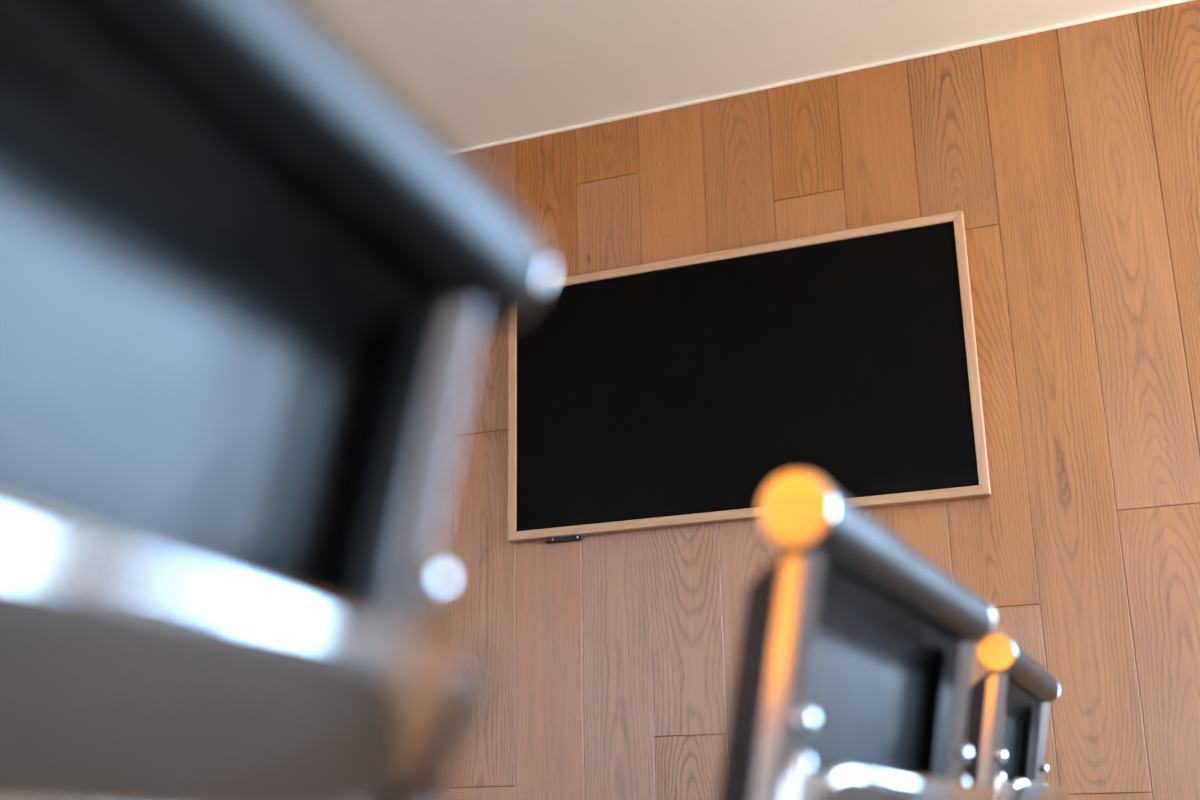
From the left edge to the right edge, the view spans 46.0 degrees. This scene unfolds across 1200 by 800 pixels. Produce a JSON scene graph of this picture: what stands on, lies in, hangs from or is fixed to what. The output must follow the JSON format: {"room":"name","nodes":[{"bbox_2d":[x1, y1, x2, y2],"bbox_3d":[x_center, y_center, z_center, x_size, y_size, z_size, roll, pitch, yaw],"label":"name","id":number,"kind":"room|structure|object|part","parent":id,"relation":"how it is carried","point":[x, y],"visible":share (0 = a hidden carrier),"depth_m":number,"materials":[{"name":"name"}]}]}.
{"room":"meeting room","nodes":[
{"label":"meeting room","id":0,"kind":"room"},
{"bbox_2d":[307,0,1170,148],"bbox_3d":[-0.632,-1.853,0.828,6.200,0.120,7.115,-8,-18,21],"label":"ceiling","id":1,"kind":"structure","parent":0,"point":[480,72],"depth_m":3.68,"materials":[{"name":"paint"}]},
{"bbox_2d":[416,0,1199,799],"bbox_3d":[-0.129,0.512,3.830,4.120,2.664,0.150,-8,-18,21],"label":"wall","id":2,"kind":"structure","parent":0,"point":[1069,157],"depth_m":3.55,"materials":[{"name":"brown wood"}]},
{"bbox_2d":[508,211,990,543],"bbox_3d":[0.338,-0.039,3.693,1.264,0.744,0.036,-8,-18,21],"label":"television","id":3,"kind":"object","parent":2,"relation":"attached to","point":[673,392],"visible":0.9,"depth_m":3.67,"materials":[{"name":"black plastic"}]},
{"bbox_3d":[0.343,0.293,3.588,1.264,0.024,0.028,-8,-18,21],"label":"frame rail","id":4,"kind":"part","parent":3,"relation":"part of","materials":[{"name":"brown wood"}]},
{"bbox_3d":[0.331,-0.385,3.795,1.264,0.024,0.028,-8,-18,21],"label":"frame rail","id":5,"kind":"part","parent":3,"relation":"part of","materials":[{"name":"brown wood"}]},
{"bbox_2d":[459,0,1193,152],"bbox_3d":[0.645,-0.888,3.832,5.900,0.010,0.009,-8,-18,21],"label":"trim","id":6,"kind":"structure","parent":2,"relation":"attached to","point":[1172,2],"depth_m":3.83,"materials":[{"name":"white paint"}]},
{"bbox_3d":[-0.587,0.823,0.011,6.200,0.150,7.115,-8,-18,21],"label":"floor","id":7,"kind":"structure","parent":0,"visible":0},
{"bbox_2d":[0,0,549,799],"bbox_3d":[-0.396,0.334,0.234,0.668,0.910,0.634,-7,-18,18],"label":"office chair","id":8,"kind":"object","parent":7,"relation":"on","point":[247,284],"visible":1,"depth_m":0.36,"materials":[{"name":"black leather"}]},
{"bbox_3d":[-0.281,0.193,0.485,0.524,0.442,0.013,-7,-18,18],"label":"rail","id":9,"kind":"part","parent":8,"relation":"part of","materials":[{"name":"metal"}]},
{"bbox_2d":[718,471,998,799],"bbox_3d":[-0.053,0.569,0.990,0.668,0.891,0.634,-9,-19,23],"label":"office chair","id":10,"kind":"object","parent":7,"relation":"on","point":[854,662],"visible":1,"depth_m":0.90,"materials":[{"name":"metal"}]},
{"bbox_3d":[-0.107,0.318,0.837,0.524,0.442,0.013,-9,-19,23],"label":"rail","id":11,"kind":"part","parent":10,"relation":"part of","materials":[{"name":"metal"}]},
{"bbox_3d":[0.081,0.434,1.227,0.524,0.442,0.013,-9,-19,23],"label":"rail","id":12,"kind":"part","parent":10,"relation":"part of","materials":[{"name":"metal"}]},
{"bbox_2d":[960,633,1069,799],"bbox_3d":[0.276,0.802,1.800,0.668,0.909,0.634,-8,-18,21],"label":"office chair","id":13,"kind":"object","parent":7,"relation":"on","point":[1008,707],"visible":0.96,"depth_m":1.61,"materials":[{"name":"metal"}]},
{"bbox_3d":[0.229,0.541,1.648,0.524,0.442,0.013,-8,-18,21],"label":"rail","id":14,"kind":"part","parent":13,"relation":"part of","materials":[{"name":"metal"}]},
{"bbox_3d":[0.402,0.659,2.044,0.524,0.442,0.013,-8,-18,21],"label":"rail","id":15,"kind":"part","parent":13,"relation":"part of","materials":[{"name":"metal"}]}
]}

